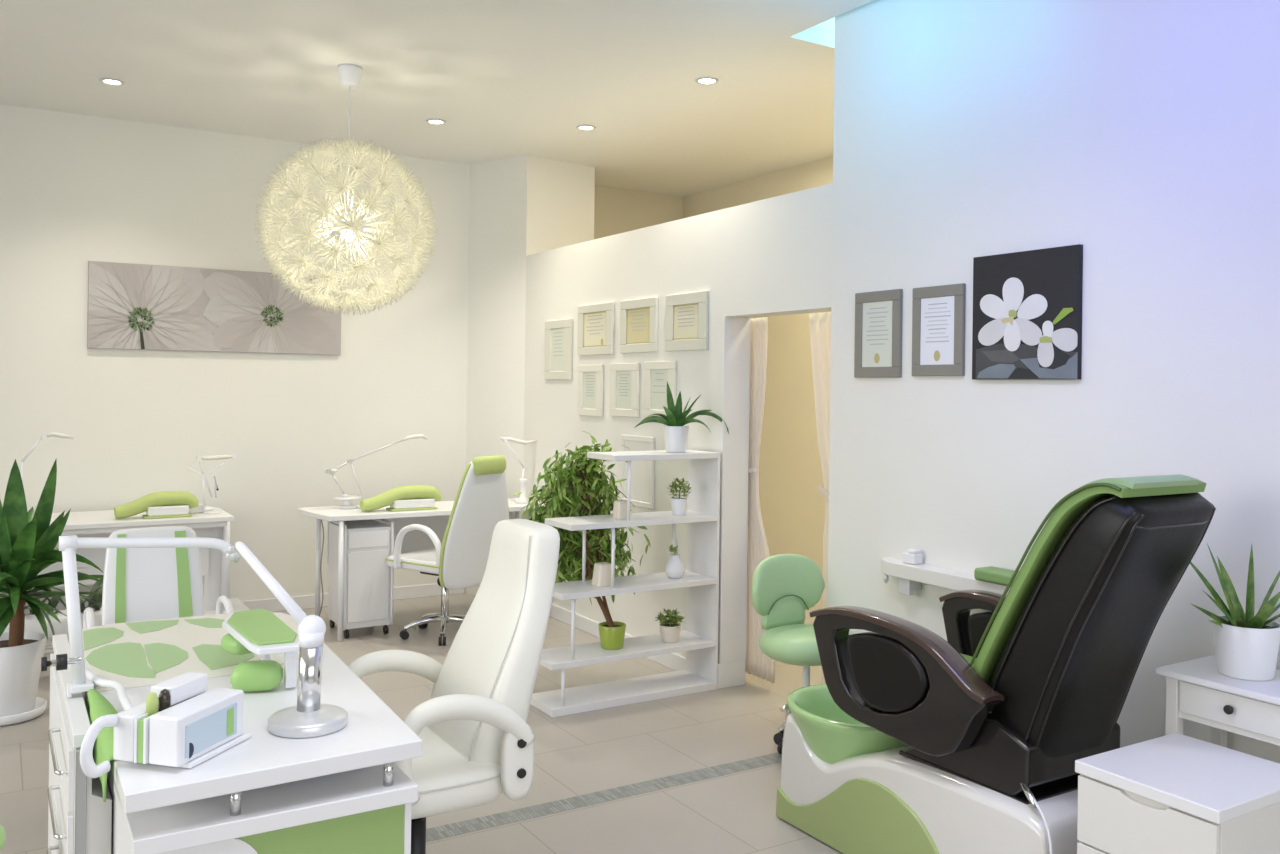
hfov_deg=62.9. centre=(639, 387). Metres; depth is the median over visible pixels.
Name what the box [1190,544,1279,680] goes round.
aloe
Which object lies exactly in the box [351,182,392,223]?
paper flower
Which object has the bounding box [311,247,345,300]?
paper flower
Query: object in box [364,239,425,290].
paper flower
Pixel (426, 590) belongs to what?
baseboard
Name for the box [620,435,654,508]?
framed certificate
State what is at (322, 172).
paper flower
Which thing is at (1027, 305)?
flower picture
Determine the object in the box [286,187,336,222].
paper flower
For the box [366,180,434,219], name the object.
paper flower
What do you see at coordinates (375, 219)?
paper flower
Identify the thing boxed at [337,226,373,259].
paper flower
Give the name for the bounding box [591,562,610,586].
candle holder
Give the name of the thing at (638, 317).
framed certificate
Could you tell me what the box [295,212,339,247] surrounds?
paper flower
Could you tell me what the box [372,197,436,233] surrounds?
paper flower
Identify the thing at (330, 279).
paper flower
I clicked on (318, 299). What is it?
paper flower
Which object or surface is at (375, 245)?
paper flower
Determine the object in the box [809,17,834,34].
cove
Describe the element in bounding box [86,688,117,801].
towel
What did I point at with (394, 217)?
paper flower
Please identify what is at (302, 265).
paper flower
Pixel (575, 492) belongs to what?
potted ficus
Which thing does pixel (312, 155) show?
paper flower
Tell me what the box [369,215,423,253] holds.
paper flower
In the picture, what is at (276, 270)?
paper flower
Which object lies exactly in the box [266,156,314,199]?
paper flower
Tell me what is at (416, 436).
task lamp
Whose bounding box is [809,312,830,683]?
curtain
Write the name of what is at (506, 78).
ceiling
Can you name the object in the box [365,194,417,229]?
paper flower
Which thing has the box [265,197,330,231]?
paper flower
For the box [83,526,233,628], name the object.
chair
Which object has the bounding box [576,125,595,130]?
recessed light
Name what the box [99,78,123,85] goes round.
recessed light
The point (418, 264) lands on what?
paper flower
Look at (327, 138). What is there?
paper flower
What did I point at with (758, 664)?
curtain
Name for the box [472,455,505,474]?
headrest pillow
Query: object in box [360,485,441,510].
cushion
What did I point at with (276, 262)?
paper flower
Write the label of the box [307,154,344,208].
paper flower
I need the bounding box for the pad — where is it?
[974,566,1018,586]
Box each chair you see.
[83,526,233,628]
[348,519,559,853]
[385,455,508,644]
[776,475,1215,853]
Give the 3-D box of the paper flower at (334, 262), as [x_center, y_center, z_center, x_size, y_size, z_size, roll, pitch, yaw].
[-1.596,-0.695,5.688,0.214,0.214,0.358,1,-32,-17]
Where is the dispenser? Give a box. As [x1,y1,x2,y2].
[902,549,922,563]
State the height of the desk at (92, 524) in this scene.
0.745 m
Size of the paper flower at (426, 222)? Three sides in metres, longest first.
0.358 x 0.214 x 0.214 m
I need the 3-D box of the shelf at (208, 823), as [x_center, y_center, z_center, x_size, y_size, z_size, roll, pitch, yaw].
[-0.837,0.894,2.335,0.572,0.036,0.395,1,0,-31]
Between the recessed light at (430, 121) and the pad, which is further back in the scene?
the recessed light at (430, 121)
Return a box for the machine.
[80,672,250,777]
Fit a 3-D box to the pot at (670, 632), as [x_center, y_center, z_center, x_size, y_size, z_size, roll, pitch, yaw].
[0.155,1.258,5.380,0.112,0.085,0.112,1,0,-31]
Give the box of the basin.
[787,684,907,762]
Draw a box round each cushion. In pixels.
[114,491,198,518]
[230,660,283,691]
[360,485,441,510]
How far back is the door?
5.45 m
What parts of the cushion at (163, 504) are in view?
board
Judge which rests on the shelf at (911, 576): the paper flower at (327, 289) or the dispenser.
the dispenser
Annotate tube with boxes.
[85,668,133,709]
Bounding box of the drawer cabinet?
[1075,733,1279,853]
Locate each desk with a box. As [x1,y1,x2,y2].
[32,506,249,652]
[82,612,421,853]
[298,498,545,641]
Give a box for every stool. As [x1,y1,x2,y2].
[0,824,4,849]
[752,554,824,753]
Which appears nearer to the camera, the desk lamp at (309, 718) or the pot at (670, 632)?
the desk lamp at (309, 718)
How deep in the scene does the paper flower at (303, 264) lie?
5.16 m
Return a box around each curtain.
[745,317,774,682]
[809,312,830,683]
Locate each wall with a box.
[0,104,469,612]
[523,0,1279,763]
[594,156,832,607]
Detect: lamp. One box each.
[20,432,73,477]
[41,535,240,697]
[196,454,236,510]
[235,541,347,737]
[254,64,437,315]
[324,462,347,496]
[326,434,427,507]
[499,437,535,500]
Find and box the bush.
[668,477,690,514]
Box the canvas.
[87,261,341,354]
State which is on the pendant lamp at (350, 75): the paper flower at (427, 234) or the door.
the paper flower at (427, 234)
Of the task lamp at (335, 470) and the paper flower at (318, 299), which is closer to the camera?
the paper flower at (318, 299)
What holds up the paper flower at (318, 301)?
on the pendant lamp at (350, 75)
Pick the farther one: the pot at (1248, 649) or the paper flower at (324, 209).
the paper flower at (324, 209)
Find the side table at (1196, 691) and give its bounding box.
[1156,655,1279,747]
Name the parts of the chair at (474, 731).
armrest, seat, armrest, backrest, arm plate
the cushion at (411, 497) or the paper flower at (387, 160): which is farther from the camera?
the cushion at (411, 497)
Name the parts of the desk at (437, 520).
leg, leg, modesty panel, leg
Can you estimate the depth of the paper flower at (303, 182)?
5.58 m
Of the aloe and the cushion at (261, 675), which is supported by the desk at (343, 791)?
the cushion at (261, 675)
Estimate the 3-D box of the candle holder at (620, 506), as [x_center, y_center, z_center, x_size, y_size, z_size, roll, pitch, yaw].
[-0.094,0.604,5.223,0.066,0.092,0.066,1,0,-31]
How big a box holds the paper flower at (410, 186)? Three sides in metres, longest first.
0.354 x 0.206 x 0.202 m
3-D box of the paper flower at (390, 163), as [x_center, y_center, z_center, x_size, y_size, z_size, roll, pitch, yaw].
[-1.371,-1.051,5.361,0.214,0.358,0.214,47,23,25]
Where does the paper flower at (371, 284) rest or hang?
on the pendant lamp at (350, 75)
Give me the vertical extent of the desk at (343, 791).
0.765 m
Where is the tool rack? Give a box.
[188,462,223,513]
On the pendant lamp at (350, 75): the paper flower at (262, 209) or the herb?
the paper flower at (262, 209)
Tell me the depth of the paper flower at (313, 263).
5.79 m
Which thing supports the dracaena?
on the floor
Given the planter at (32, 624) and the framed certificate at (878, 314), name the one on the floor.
the planter at (32, 624)
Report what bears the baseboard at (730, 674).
attached to the wall at (1143, 135)
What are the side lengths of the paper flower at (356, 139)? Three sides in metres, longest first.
0.358 x 0.214 x 0.214 m
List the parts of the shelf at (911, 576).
knob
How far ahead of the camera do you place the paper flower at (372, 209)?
5.08 m
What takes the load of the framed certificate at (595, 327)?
attached to the wall at (1143, 135)
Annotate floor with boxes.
[0,593,842,853]
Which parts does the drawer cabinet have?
drawer, drawer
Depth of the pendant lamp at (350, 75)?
5.28 m
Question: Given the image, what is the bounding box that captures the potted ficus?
[514,431,650,649]
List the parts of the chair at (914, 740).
green wave panel, armrest, arm, armrest, arm, seat, mount plate, recline lever, backrest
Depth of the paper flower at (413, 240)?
5.33 m
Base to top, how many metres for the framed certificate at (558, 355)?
0.397 m
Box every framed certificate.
[544,319,572,379]
[577,302,613,355]
[577,365,603,416]
[609,363,639,416]
[620,297,658,352]
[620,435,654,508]
[643,361,676,416]
[665,291,708,350]
[854,289,902,377]
[912,283,965,375]
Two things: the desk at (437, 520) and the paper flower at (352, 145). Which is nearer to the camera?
the paper flower at (352, 145)
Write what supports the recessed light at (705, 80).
in the ceiling
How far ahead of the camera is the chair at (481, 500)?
6.27 m
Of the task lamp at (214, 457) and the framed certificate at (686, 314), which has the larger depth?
the task lamp at (214, 457)
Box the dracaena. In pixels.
[0,459,103,725]
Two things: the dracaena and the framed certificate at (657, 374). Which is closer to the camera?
the dracaena
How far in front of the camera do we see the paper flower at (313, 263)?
5.70 m
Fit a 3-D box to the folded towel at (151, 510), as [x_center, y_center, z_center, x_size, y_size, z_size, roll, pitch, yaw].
[-2.821,0.729,6.246,0.225,0.056,0.110,1,0,-31]
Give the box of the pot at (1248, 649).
[1211,616,1279,680]
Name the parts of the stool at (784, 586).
leg, backrest, seat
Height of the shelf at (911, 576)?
0.123 m
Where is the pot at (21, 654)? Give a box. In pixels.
[0,632,45,716]
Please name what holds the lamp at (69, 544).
attached to the desk at (343, 791)
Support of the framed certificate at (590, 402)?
attached to the wall at (1143, 135)
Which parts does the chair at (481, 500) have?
seat, armrest, leg, leg, leg, leg, leg, backrest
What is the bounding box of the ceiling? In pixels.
[0,0,872,195]
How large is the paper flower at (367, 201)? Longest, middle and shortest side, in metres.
0.358 x 0.214 x 0.214 m
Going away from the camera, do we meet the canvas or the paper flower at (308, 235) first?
the paper flower at (308, 235)
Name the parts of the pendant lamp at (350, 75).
bulb, cord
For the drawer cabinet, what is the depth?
2.58 m
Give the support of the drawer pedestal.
on the floor
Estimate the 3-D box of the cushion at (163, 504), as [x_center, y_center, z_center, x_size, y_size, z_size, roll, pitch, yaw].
[-2.870,0.692,6.218,0.456,0.150,0.125,1,0,-31]
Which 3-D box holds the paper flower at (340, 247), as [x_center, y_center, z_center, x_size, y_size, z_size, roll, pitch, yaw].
[-1.541,-0.611,5.618,0.214,0.358,0.214,1,34,-5]
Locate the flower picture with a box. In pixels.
[972,244,1082,379]
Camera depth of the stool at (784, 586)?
4.57 m
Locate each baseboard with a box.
[241,583,464,611]
[549,604,744,688]
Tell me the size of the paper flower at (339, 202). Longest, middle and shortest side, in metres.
0.355 x 0.207 x 0.202 m
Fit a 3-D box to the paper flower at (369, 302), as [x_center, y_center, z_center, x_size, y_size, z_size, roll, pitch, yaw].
[-1.485,-0.578,5.544,0.214,0.358,0.214,1,20,28]
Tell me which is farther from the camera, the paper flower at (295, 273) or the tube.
the paper flower at (295, 273)
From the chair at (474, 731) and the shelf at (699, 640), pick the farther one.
the shelf at (699, 640)
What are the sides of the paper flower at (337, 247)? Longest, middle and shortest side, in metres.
0.358 x 0.214 x 0.214 m
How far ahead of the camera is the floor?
4.25 m
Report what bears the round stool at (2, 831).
on the floor
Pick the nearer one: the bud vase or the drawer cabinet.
the drawer cabinet
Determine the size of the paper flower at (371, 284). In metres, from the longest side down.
0.358 x 0.214 x 0.214 m
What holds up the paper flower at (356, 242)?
on the pendant lamp at (350, 75)
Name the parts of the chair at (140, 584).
armrest, backrest, armrest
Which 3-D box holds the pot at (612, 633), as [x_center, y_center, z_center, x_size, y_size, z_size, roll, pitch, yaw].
[-0.140,1.240,5.235,0.140,0.115,0.140,1,0,-31]
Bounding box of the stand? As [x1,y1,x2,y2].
[334,496,360,508]
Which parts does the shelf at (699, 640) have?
post, post, post, post, post, panel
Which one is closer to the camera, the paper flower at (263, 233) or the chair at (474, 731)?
the chair at (474, 731)
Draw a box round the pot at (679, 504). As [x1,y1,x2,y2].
[671,497,686,514]
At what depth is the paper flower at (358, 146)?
5.61 m
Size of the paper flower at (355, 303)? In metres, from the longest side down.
0.358 x 0.214 x 0.214 m
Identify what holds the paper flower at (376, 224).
on the pendant lamp at (350, 75)
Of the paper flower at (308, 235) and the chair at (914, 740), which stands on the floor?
the chair at (914, 740)
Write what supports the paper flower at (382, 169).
on the pendant lamp at (350, 75)
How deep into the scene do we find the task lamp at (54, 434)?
6.03 m
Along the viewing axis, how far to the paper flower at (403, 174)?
5.35 m
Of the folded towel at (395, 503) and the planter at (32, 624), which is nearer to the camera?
the planter at (32, 624)
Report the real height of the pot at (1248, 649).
0.148 m
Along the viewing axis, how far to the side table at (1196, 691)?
2.91 m
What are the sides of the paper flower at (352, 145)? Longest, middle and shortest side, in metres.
0.358 x 0.214 x 0.214 m
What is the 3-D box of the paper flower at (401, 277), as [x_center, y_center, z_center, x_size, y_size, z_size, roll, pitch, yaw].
[-1.329,-0.646,5.425,0.358,0.214,0.214,45,7,8]
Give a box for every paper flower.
[254,209,327,242]
[254,217,326,254]
[255,181,324,218]
[255,189,328,229]
[260,236,328,279]
[261,228,330,268]
[262,233,328,266]
[265,163,323,210]
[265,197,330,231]
[265,201,332,242]
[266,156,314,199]
[266,172,331,217]
[270,238,333,293]
[275,226,333,257]
[278,174,332,217]
[280,235,336,282]
[280,239,334,290]
[280,243,334,302]
[281,147,335,211]
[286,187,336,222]
[287,144,337,209]
[287,214,336,256]
[288,163,335,213]
[290,248,325,279]
[291,257,330,305]
[295,138,339,207]
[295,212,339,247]
[297,154,340,213]
[301,188,344,230]
[304,246,341,310]
[305,239,346,297]
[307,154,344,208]
[307,245,344,314]
[308,175,344,214]
[310,138,345,208]
[311,236,348,270]
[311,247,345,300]
[313,231,355,272]
[318,138,360,205]
[320,166,364,213]
[324,199,358,235]
[325,246,366,310]
[326,242,364,290]
[330,161,368,197]
[331,204,375,248]
[335,247,374,308]
[336,148,379,205]
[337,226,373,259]
[339,136,377,206]
[339,238,381,288]
[339,249,376,315]
[340,146,379,208]
[344,138,378,171]
[346,188,383,220]
[350,251,384,314]
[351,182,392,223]
[353,242,392,303]
[354,237,388,277]
[355,241,390,297]
[357,146,402,209]
[357,172,400,216]
[357,244,405,309]
[359,162,404,212]
[359,243,409,304]
[360,157,402,208]
[360,224,400,265]
[361,144,404,203]
[361,236,416,281]
[361,240,418,297]
[362,161,422,214]
[364,178,424,218]
[364,210,398,242]
[364,220,430,258]
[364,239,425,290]
[364,240,415,284]
[365,180,425,219]
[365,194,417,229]
[365,234,409,264]
[366,161,423,212]
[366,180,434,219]
[367,234,431,268]
[368,221,437,256]
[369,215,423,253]
[371,237,433,277]
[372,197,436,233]
[372,200,416,241]
[384,199,436,239]
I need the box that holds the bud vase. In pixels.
[665,545,684,578]
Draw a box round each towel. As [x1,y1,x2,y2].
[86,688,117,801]
[146,505,188,515]
[390,498,434,508]
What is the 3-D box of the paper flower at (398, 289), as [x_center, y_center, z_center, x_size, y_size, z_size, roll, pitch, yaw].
[-1.394,-0.596,5.484,0.214,0.358,0.214,-29,5,-8]
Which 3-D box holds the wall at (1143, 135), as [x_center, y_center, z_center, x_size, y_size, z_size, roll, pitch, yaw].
[1.697,-0.281,3.498,0.180,3.705,9.400,1,0,-31]
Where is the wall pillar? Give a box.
[465,155,594,594]
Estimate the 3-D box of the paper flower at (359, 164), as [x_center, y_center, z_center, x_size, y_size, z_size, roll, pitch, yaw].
[-1.436,-1.020,5.267,0.214,0.214,0.358,1,-40,-24]
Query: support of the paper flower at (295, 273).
on the pendant lamp at (350, 75)
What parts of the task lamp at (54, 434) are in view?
arm, arm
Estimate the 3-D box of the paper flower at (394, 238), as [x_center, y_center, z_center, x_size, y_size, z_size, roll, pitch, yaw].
[-1.418,-0.795,5.715,0.214,0.214,0.358,1,-9,23]
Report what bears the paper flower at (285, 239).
on the pendant lamp at (350, 75)
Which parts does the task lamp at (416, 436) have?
arm, arm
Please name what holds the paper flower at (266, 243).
on the pendant lamp at (350, 75)
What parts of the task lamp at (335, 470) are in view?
arm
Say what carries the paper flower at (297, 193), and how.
on the pendant lamp at (350, 75)
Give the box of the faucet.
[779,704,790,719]
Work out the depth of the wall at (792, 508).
7.84 m
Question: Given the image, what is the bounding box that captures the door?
[719,317,749,663]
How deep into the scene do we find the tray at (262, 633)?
2.77 m
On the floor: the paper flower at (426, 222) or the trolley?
the trolley
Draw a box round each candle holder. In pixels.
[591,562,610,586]
[613,500,626,518]
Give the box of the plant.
[634,382,728,452]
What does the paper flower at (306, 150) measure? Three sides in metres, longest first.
0.352 x 0.203 x 0.202 m
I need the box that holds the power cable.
[319,520,323,616]
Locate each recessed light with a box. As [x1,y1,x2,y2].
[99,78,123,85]
[426,119,445,124]
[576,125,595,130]
[696,77,718,84]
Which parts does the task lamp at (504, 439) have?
arm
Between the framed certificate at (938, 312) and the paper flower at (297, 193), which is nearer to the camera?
the framed certificate at (938, 312)
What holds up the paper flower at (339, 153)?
on the pendant lamp at (350, 75)
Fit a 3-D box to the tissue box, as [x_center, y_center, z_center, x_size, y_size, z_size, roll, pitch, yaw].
[-2.746,0.745,6.473,0.090,0.049,0.100,1,0,-31]
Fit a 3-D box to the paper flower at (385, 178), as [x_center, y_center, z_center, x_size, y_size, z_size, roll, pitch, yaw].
[-1.337,-0.980,5.613,0.358,0.214,0.214,-36,22,-33]
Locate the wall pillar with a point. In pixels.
(520, 207)
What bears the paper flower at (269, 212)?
on the pendant lamp at (350, 75)
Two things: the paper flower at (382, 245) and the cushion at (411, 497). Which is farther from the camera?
the cushion at (411, 497)
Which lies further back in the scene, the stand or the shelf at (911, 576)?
the stand
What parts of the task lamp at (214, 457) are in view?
arm, arm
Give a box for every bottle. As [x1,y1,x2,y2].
[146,692,158,714]
[158,689,170,711]
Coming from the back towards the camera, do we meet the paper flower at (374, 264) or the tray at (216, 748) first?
the paper flower at (374, 264)
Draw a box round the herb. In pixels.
[655,608,685,642]
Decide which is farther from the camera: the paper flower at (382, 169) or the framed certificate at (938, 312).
the paper flower at (382, 169)
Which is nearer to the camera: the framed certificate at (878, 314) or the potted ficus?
the framed certificate at (878, 314)
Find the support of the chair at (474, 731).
on the floor
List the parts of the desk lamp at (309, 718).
light arm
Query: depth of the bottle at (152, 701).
2.16 m
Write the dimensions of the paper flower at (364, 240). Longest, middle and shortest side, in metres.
0.358 x 0.214 x 0.214 m
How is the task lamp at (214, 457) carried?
on the desk at (92, 524)
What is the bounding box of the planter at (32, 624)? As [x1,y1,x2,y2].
[0,578,102,649]
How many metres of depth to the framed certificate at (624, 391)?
6.24 m
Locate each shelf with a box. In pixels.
[114,763,417,853]
[530,450,719,716]
[881,557,1010,595]
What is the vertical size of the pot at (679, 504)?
0.085 m
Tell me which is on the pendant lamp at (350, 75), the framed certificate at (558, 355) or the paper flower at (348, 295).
the paper flower at (348, 295)
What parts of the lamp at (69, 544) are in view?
clamp knob, upright arm, light arm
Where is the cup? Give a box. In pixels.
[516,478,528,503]
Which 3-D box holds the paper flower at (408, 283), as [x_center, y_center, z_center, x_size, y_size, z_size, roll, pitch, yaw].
[-1.393,-0.628,5.583,0.214,0.358,0.214,1,41,48]
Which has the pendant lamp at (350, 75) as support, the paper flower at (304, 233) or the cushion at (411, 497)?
the paper flower at (304, 233)
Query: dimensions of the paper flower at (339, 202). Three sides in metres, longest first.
0.355 x 0.207 x 0.202 m
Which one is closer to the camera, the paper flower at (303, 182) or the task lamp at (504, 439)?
the paper flower at (303, 182)
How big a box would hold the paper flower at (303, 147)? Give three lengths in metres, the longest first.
0.358 x 0.214 x 0.214 m
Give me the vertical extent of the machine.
0.156 m
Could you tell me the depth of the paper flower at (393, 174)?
5.76 m
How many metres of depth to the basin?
3.63 m
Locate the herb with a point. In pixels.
(670, 628)
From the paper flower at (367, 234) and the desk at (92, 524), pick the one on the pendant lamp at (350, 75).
the paper flower at (367, 234)
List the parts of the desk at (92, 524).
modesty panel, rail, leg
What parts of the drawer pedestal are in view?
bar handle, cabinet door, bar handle, bar handle, drawer, drawer, drawer, corner post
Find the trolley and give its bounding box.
[328,519,393,637]
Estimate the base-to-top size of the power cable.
0.720 m
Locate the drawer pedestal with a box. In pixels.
[47,634,111,853]
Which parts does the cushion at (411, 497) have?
board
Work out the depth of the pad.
3.78 m
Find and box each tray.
[148,732,250,768]
[222,612,298,654]
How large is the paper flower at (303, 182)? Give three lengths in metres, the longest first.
0.358 x 0.214 x 0.214 m
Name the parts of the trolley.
cabinet door, drawer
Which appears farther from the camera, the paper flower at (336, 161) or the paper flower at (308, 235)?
the paper flower at (336, 161)
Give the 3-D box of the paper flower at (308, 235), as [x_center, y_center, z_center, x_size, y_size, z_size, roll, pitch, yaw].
[-1.560,-0.738,5.165,0.202,0.207,0.356,1,0,32]
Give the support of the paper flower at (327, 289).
on the pendant lamp at (350, 75)
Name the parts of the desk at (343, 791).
leg panel, panel, desk post, panel, desk post, panel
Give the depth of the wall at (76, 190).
6.88 m
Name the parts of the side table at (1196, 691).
leg, leg, knob, drawer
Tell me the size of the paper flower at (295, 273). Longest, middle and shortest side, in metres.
0.358 x 0.214 x 0.214 m
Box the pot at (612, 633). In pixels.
[598,621,625,649]
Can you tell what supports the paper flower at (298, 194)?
on the pendant lamp at (350, 75)
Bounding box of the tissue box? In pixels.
[189,504,204,512]
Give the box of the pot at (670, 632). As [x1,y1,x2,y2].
[659,623,680,642]

